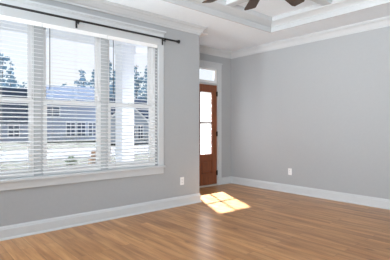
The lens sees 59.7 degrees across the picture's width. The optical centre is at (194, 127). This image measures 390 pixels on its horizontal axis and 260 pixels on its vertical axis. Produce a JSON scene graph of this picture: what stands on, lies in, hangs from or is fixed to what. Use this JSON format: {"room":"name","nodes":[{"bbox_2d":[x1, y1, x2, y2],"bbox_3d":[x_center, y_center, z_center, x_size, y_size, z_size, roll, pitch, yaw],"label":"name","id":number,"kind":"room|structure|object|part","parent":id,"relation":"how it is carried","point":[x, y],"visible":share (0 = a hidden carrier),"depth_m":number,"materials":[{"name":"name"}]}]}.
{"room":"empty living room","nodes":[
{"label":"empty living room","id":0,"kind":"room"},
{"bbox_2d":[0,0,198,226],"bbox_3d":[-2.315,-0.300,3.355,6.200,2.940,0.140,0,0,-41],"label":"wall","id":1,"kind":"structure","parent":0,"point":[181,60],"depth_m":4.87,"materials":[{"name":"grey paint"}]},
{"bbox_2d":[0,24,33,178],"bbox_3d":[-2.080,-0.360,3.591,0.776,1.800,0.088,0,0,-41],"label":"window","id":2,"kind":"structure","parent":1,"relation":"in","point":[31,29],"depth_m":3.78,"materials":[{"name":"white plastic"}]},
{"bbox_3d":[-2.074,0.097,3.577,0.680,0.827,0.035,0,0,-41],"label":"sash","id":3,"kind":"part","parent":2,"relation":"part of","materials":[{"name":"glass"}]},
{"bbox_3d":[-2.099,-0.744,3.605,0.680,0.933,0.034,0,0,-41],"label":"sash","id":4,"kind":"part","parent":2,"relation":"part of","materials":[{"name":"white plastic"}]},
{"bbox_2d":[0,15,41,176],"bbox_3d":[-2.012,-0.344,3.534,0.791,1.708,0.072,0,0,-41],"label":"window blind","id":5,"kind":"object","parent":2,"relation":"attached to","point":[3,17],"visible":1,"depth_m":3.64,"materials":[{"name":"white plastic"}]},
{"bbox_3d":[-2.017,0.502,3.540,0.785,0.016,0.050,0,0,-41],"label":"rail","id":6,"kind":"part","parent":5,"relation":"part of","materials":[{"name":"white plastic"}]},
{"bbox_2d":[34,26,42,175],"bbox_3d":[-1.752,-0.361,3.812,0.100,1.798,0.010,0,0,-41],"label":"trim","id":7,"kind":"structure","parent":1,"relation":"attached to","point":[37,51],"depth_m":3.81,"materials":[{"name":"white paint"}]},
{"bbox_2d":[43,27,100,174],"bbox_3d":[-1.485,-0.360,4.110,0.786,1.800,0.088,0,0,-41],"label":"window","id":8,"kind":"structure","parent":1,"relation":"in","point":[98,46],"depth_m":4.19,"materials":[{"name":"white plastic"}]},
{"bbox_3d":[-1.500,-0.744,4.127,0.680,0.933,0.034,0,0,-41],"label":"sash","id":9,"kind":"part","parent":8,"relation":"part of","materials":[{"name":"white plastic"}]},
{"bbox_3d":[-1.476,0.097,4.099,0.680,0.827,0.035,0,0,-41],"label":"sash","id":10,"kind":"part","parent":8,"relation":"part of","materials":[{"name":"glass"}]},
{"bbox_2d":[41,23,106,172],"bbox_3d":[-1.416,-0.344,4.053,0.778,1.708,0.072,0,0,-41],"label":"window blind","id":11,"kind":"object","parent":8,"relation":"attached to","point":[50,26],"visible":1,"depth_m":4.01,"materials":[{"name":"white plastic"}]},
{"bbox_3d":[-1.421,0.502,4.059,0.772,0.016,0.050,0,0,-41],"label":"rail","id":12,"kind":"part","parent":11,"relation":"part of","materials":[{"name":"white plastic"}]},
{"bbox_2d":[0,0,165,165],"bbox_3d":[-1.406,-0.415,4.021,2.605,1.910,0.050,0,0,-41],"label":"trim","id":13,"kind":"structure","parent":1,"relation":"attached to","point":[7,11],"depth_m":4.23,"materials":[{"name":"white paint"}]},
{"bbox_2d":[0,165,165,190],"bbox_3d":[-1.422,0.596,4.040,2.595,0.119,0.100,0,0,-41],"label":"trim","id":14,"kind":"structure","parent":1,"relation":"attached to","point":[13,183],"depth_m":4.01,"materials":[{"name":"white paint"}]},
{"bbox_2d":[0,3,179,44],"bbox_3d":[-1.377,-1.228,3.984,3.016,0.105,0.091,0,0,-41],"label":"curtain rod","id":15,"kind":"object","parent":1,"relation":"attached to","point":[77,21],"visible":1,"depth_m":4.01,"materials":[{"name":"black metal"}]},
{"bbox_2d":[0,193,201,240],"bbox_3d":[-2.398,1.099,3.789,6.365,0.142,0.956,0,0,-41],"label":"baseboard","id":16,"kind":"structure","parent":1,"relation":"attached to","point":[8,232],"depth_m":4.15,"materials":[{"name":"white paint"}]},
{"bbox_2d":[101,38,107,169],"bbox_3d":[-1.154,-0.361,4.334,0.100,1.798,0.010,0,0,-41],"label":"trim","id":17,"kind":"structure","parent":1,"relation":"attached to","point":[105,46],"depth_m":4.33,"materials":[{"name":"white paint"}]},
{"bbox_2d":[108,39,154,168],"bbox_3d":[-0.889,-0.360,4.629,0.779,1.800,0.088,0,0,-41],"label":"window","id":18,"kind":"structure","parent":1,"relation":"in","point":[150,60],"depth_m":4.82,"materials":[{"name":"white plastic"}]},
{"bbox_3d":[-0.902,-0.744,4.649,0.680,0.933,0.034,0,0,-41],"label":"sash","id":19,"kind":"part","parent":18,"relation":"part of","materials":[{"name":"white plastic"}]},
{"bbox_3d":[-0.877,0.097,4.621,0.680,0.827,0.035,0,0,-41],"label":"sash","id":20,"kind":"part","parent":18,"relation":"part of","materials":[{"name":"glass"}]},
{"bbox_2d":[106,35,157,167],"bbox_3d":[-0.830,-0.344,4.564,0.764,1.708,0.072,0,0,-41],"label":"window blind","id":21,"kind":"object","parent":18,"relation":"attached to","point":[113,38],"visible":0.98,"depth_m":4.51,"materials":[{"name":"white plastic"}]},
{"bbox_3d":[-1.041,-0.335,4.391,0.002,1.670,0.056,0,0,-41],"label":"ladder cord","id":22,"kind":"part","parent":21,"relation":"part of","materials":[{"name":"white fabric"}]},
{"bbox_3d":[-0.836,0.502,4.570,0.758,0.016,0.050,0,0,-41],"label":"rail","id":23,"kind":"part","parent":21,"relation":"part of","materials":[{"name":"white plastic"}]},
{"bbox_2d":[180,177,183,184],"bbox_3d":[-0.193,0.804,5.106,0.072,0.116,0.009,0,0,-41],"label":"wall outlet","id":24,"kind":"object","parent":1,"relation":"attached to","point":[181,178],"visible":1,"depth_m":5.10,"materials":[{"name":"white plastic"}]},
{"bbox_2d":[54,0,389,58],"bbox_3d":[0.424,-1.510,1.637,7.790,0.124,7.910,0,0,-41],"label":"trim","id":25,"kind":"structure","parent":1,"relation":"attached to","point":[104,6],"depth_m":5.10,"materials":[{"name":"white paint"}]},
{"bbox_2d":[0,183,389,259],"bbox_3d":[0.417,1.230,1.644,8.070,0.120,8.210,0,0,-41],"label":"floor","id":26,"kind":"structure","parent":0,"point":[231,221],"depth_m":3.72,"materials":[{"name":"brown wood"}]},
{"bbox_2d":[199,53,230,176],"bbox_3d":[0.063,-0.300,6.662,1.730,2.940,0.140,0,0,-41],"label":"wall","id":27,"kind":"structure","parent":0,"point":[226,67],"depth_m":7.07,"materials":[{"name":"grey paint"}]},
{"bbox_2d":[199,67,216,83],"bbox_3d":[0.075,-1.034,6.652,0.915,0.283,0.070,0,0,-41],"label":"window","id":28,"kind":"structure","parent":27,"relation":"in","point":[201,68],"depth_m":6.85,"materials":[{"name":"white plastic"}]},
{"bbox_2d":[199,84,220,187],"bbox_3d":[0.110,0.160,6.668,0.990,2.020,0.212,0,0,-41],"label":"door","id":29,"kind":"structure","parent":27,"relation":"in","point":[208,172],"depth_m":6.82,"materials":[{"name":"brown wood"}]},
{"bbox_3d":[0.220,0.780,6.752,0.295,0.260,0.034,0,0,-41],"label":"panel","id":30,"kind":"part","parent":29,"relation":"part of","materials":[{"name":"brown wood"}]},
{"bbox_2d":[199,60,222,184],"bbox_3d":[0.075,-0.068,6.652,1.145,2.475,0.190,0,0,-41],"label":"trim","id":31,"kind":"structure","parent":27,"relation":"attached to","point":[204,64],"depth_m":6.91,"materials":[{"name":"white paint"}]},
{"bbox_2d":[106,0,389,51],"bbox_3d":[0.424,-1.670,1.637,8.070,0.200,8.190,0,0,-41],"label":"ceiling","id":32,"kind":"structure","parent":0,"point":[223,34],"depth_m":5.18,"materials":[{"name":"white paint"}]},
{"bbox_2d":[225,0,316,16],"bbox_3d":[0.645,-1.885,3.026,4.450,0.200,3.235,0,0,-41],"label":"ceiling","id":33,"kind":"structure","parent":0,"point":[272,8],"depth_m":5.01,"materials":[{"name":"white paint"}]},
{"bbox_2d":[226,0,248,6],"bbox_3d":[1.444,-1.765,3.723,0.130,0.080,2.935,0,0,-41],"label":"trim","id":34,"kind":"structure","parent":33,"relation":"attached to","point":[231,3],"depth_m":4.72,"materials":[{"name":"white paint"}]},
{"bbox_2d":[202,0,304,9],"bbox_3d":[0.627,-1.525,3.044,1.556,0.520,1.547,0,0,-41],"label":"ceiling fan","id":35,"kind":"object","parent":33,"relation":"hanging from","point":[251,4],"visible":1,"depth_m":3.61,"materials":[{"name":"brown wood"}]},
{"bbox_3d":[0.310,-1.330,3.405,0.132,0.039,0.587,0,0,-42],"label":"blade","id":36,"kind":"part","parent":35,"relation":"part of","materials":[{"name":"brown wood"}]},
{"bbox_3d":[0.623,-1.330,3.532,0.132,0.039,0.587,0,0,-2],"label":"blade","id":37,"kind":"part","parent":35,"relation":"part of","materials":[{"name":"brown wood"}]},
{"bbox_3d":[0.944,-1.330,3.429,0.132,0.039,0.587,0,0,38],"label":"blade","id":38,"kind":"part","parent":35,"relation":"part of","materials":[{"name":"brown wood"}]},
{"bbox_2d":[162,0,389,32],"bbox_3d":[0.645,-1.728,3.026,4.350,0.155,3.135,0,0,-41],"label":"trim","id":39,"kind":"structure","parent":33,"relation":"attached to","point":[220,5],"depth_m":5.01,"materials":[{"name":"white paint"}]},
{"bbox_2d":[311,0,331,5],"bbox_3d":[0.298,-1.765,3.424,4.150,0.080,0.130,0,0,-41],"label":"trim","id":40,"kind":"structure","parent":33,"relation":"attached to","point":[321,2],"depth_m":4.69,"materials":[{"name":"white paint"}]},
{"bbox_2d":[231,26,389,198],"bbox_3d":[3.413,-0.300,4.242,0.140,2.940,8.190,0,0,-41],"label":"wall","id":41,"kind":"structure","parent":0,"point":[319,111],"depth_m":5.68,"materials":[{"name":"grey paint"}]},
{"bbox_2d":[222,176,389,209],"bbox_3d":[3.247,1.099,4.097,0.300,0.142,7.910,0,0,-41],"label":"baseboard","id":42,"kind":"structure","parent":41,"relation":"attached to","point":[382,203],"depth_m":5.72,"materials":[{"name":"white paint"}]},
{"label":"outside","id":43,"kind":"structure","parent":0,"visible":0},
{"bbox_2d":[0,132,210,169],"bbox_3d":[-24.201,1.600,42.979,200.000,0.060,83.400,0,0,-41],"label":"ground","id":44,"kind":"structure","parent":43,"point":[205,137],"depth_m":26.69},
{"bbox_2d":[0,53,9,87],"bbox_3d":[-30.599,-5.390,54.248,4.213,14.126,4.223,0,0,9],"label":"pine tree","id":45,"kind":"object","parent":44,"relation":"on","point":[2,58],"visible":0.32,"depth_m":53.75,"materials":[{"name":"green plant"}]},
{"bbox_2d":[4,61,18,86],"bbox_3d":[-32.573,-5.050,59.909,4.148,13.445,4.570,0,0,-41],"label":"pine tree","id":46,"kind":"object","parent":44,"relation":"on","point":[9,72],"visible":0.19,"depth_m":59.80,"materials":[{"name":"green plant"}]},
{"bbox_2d":[0,88,27,140],"bbox_3d":[-23.678,-1.518,38.569,8.800,6.175,6.800,0,0,-31],"label":"house","id":47,"kind":"structure","parent":44,"relation":"on","point":[2,89],"depth_m":37.73,"materials":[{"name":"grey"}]},
{"bbox_3d":[-19.864,0.320,37.278,1.000,1.300,0.030,0,0,-31],"label":"pane","id":48,"kind":"part","parent":47,"relation":"part of","materials":[{"name":"clear glass"}]},
{"bbox_2d":[47,134,73,143],"bbox_3d":[-12.696,1.039,32.103,2.752,1.179,2.922,0,0,-41],"label":"shrub","id":49,"kind":"object","parent":44,"relation":"on","point":[51,134],"visible":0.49,"depth_m":32.09,"materials":[{"name":"green plant"}]},
{"bbox_2d":[46,85,95,139],"bbox_3d":[-16.307,-1.817,42.671,7.800,6.775,6.800,0,0,-27],"label":"house","id":50,"kind":"structure","parent":44,"relation":"on","point":[47,86],"depth_m":40.48,"materials":[{"name":"blue"}]},
{"bbox_3d":[-16.421,-1.830,39.159,1.500,1.000,0.030,0,0,-27],"label":"pane","id":51,"kind":"part","parent":50,"relation":"part of","materials":[{"name":"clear glass"}]},
{"bbox_3d":[-14.640,0.220,40.070,0.900,1.500,0.030,0,0,-27],"label":"pane","id":52,"kind":"part","parent":50,"relation":"part of","materials":[{"name":"clear glass"}]},
{"bbox_3d":[-13.572,0.220,40.616,0.900,1.500,0.030,0,0,-27],"label":"pane","id":53,"kind":"part","parent":50,"relation":"part of","materials":[{"name":"clear glass"}]},
{"bbox_3d":[-12.414,0.220,41.208,0.900,1.500,0.030,0,0,-27],"label":"pane","id":54,"kind":"part","parent":50,"relation":"part of","materials":[{"name":"clear glass"}]},
{"bbox_2d":[65,156,76,164],"bbox_3d":[-4.936,1.357,13.506,0.498,0.532,0.506,0,0,-41],"label":"shrub","id":55,"kind":"object","parent":44,"relation":"on","point":[69,157],"visible":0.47,"depth_m":13.45,"materials":[{"name":"green plant"}]},
{"bbox_2d":[74,70,91,86],"bbox_3d":[-18.014,-3.833,53.865,3.675,11.012,4.135,0,0,-41],"label":"pine tree","id":56,"kind":"object","parent":44,"relation":"on","point":[81,71],"visible":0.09,"depth_m":53.57,"materials":[{"name":"green plant"}]},
{"bbox_2d":[88,70,93,87],"bbox_3d":[-17.666,-4.315,60.081,4.665,11.976,4.699,0,0,17],"label":"pine tree","id":57,"kind":"object","parent":44,"relation":"on","point":[92,76],"visible":0.06,"depth_m":59.71,"materials":[{"name":"green plant"}]},
{"bbox_2d":[88,149,95,163],"bbox_3d":[-3.874,1.230,13.003,0.454,0.784,0.452,0,0,-41],"label":"shrub","id":58,"kind":"object","parent":44,"relation":"on","point":[92,152],"visible":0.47,"depth_m":12.96,"materials":[{"name":"orange plant"}]},
{"bbox_2d":[109,60,112,97],"bbox_3d":[-16.801,-6.399,66.046,5.236,16.143,5.072,0,0,1],"label":"pine tree","id":59,"kind":"object","parent":44,"relation":"on","point":[110,63],"visible":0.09,"depth_m":65.77,"materials":[{"name":"green plant"}]},
{"bbox_2d":[109,71,114,97],"bbox_3d":[-13.079,-4.502,56.218,4.160,12.350,4.030,0,0,-41],"label":"pine tree","id":60,"kind":"object","parent":44,"relation":"on","point":[111,91],"visible":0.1,"depth_m":55.87,"materials":[{"name":"green plant"}]},
{"bbox_2d":[109,98,147,117],"bbox_3d":[-9.846,-1.317,48.622,8.200,5.775,6.800,0,0,-29],"label":"house","id":61,"kind":"structure","parent":44,"relation":"on","point":[110,99],"depth_m":47.92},
{"bbox_2d":[111,108,147,143],"bbox_3d":[-6.815,-0.568,34.950,4.800,4.275,4.850,0,0,-9],"label":"house","id":62,"kind":"structure","parent":44,"relation":"on","point":[141,114],"depth_m":33.11,"materials":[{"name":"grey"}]},
{"bbox_3d":[-5.306,0.470,33.115,0.400,1.400,0.030,0,0,-9],"label":"pane","id":63,"kind":"part","parent":62,"relation":"part of","materials":[{"name":"clear glass"}]},
{"bbox_2d":[134,65,144,98],"bbox_3d":[-10.200,-4.715,60.262,4.206,12.775,4.189,0,0,-41],"label":"pine tree","id":64,"kind":"object","parent":44,"relation":"on","point":[138,80],"visible":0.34,"depth_m":59.93,"materials":[{"name":"green plant"}]},
{"bbox_2d":[138,68,146,98],"bbox_3d":[-9.568,-5.745,69.791,5.095,14.835,5.379,0,0,-41],"label":"pine tree","id":65,"kind":"object","parent":44,"relation":"on","point":[145,75],"visible":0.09,"depth_m":69.42,"materials":[{"name":"green plant"}]},
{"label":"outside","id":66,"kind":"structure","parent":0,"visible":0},
{"bbox_3d":[-2.364,1.370,5.070,10.100,0.300,2.450,0,0,-41],"label":"floor","id":67,"kind":"structure","parent":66,"visible":0},
{"bbox_2d":[114,44,135,161],"bbox_3d":[-1.346,-0.165,6.521,0.300,2.770,0.300,0,0,-41],"label":"porch column","id":68,"kind":"structure","parent":67,"relation":"on","point":[123,49],"depth_m":6.41,"materials":[{"name":"white paint"}]},
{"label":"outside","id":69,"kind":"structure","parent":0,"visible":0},
{"bbox_2d":[0,19,207,53],"bbox_3d":[-2.255,-1.650,4.793,9.900,0.200,1.910,0,0,-41],"label":"porch roof","id":70,"kind":"structure","parent":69,"point":[3,24],"depth_m":5.73,"materials":[{"name":"white paint"}]},
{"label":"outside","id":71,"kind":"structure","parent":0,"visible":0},
{"bbox_2d":[0,143,210,161],"bbox_3d":[-6.196,1.580,22.325,200.000,0.060,7.200,0,0,-41],"label":"street","id":72,"kind":"structure","parent":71,"point":[203,146],"depth_m":21.08,"materials":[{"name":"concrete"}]}
]}

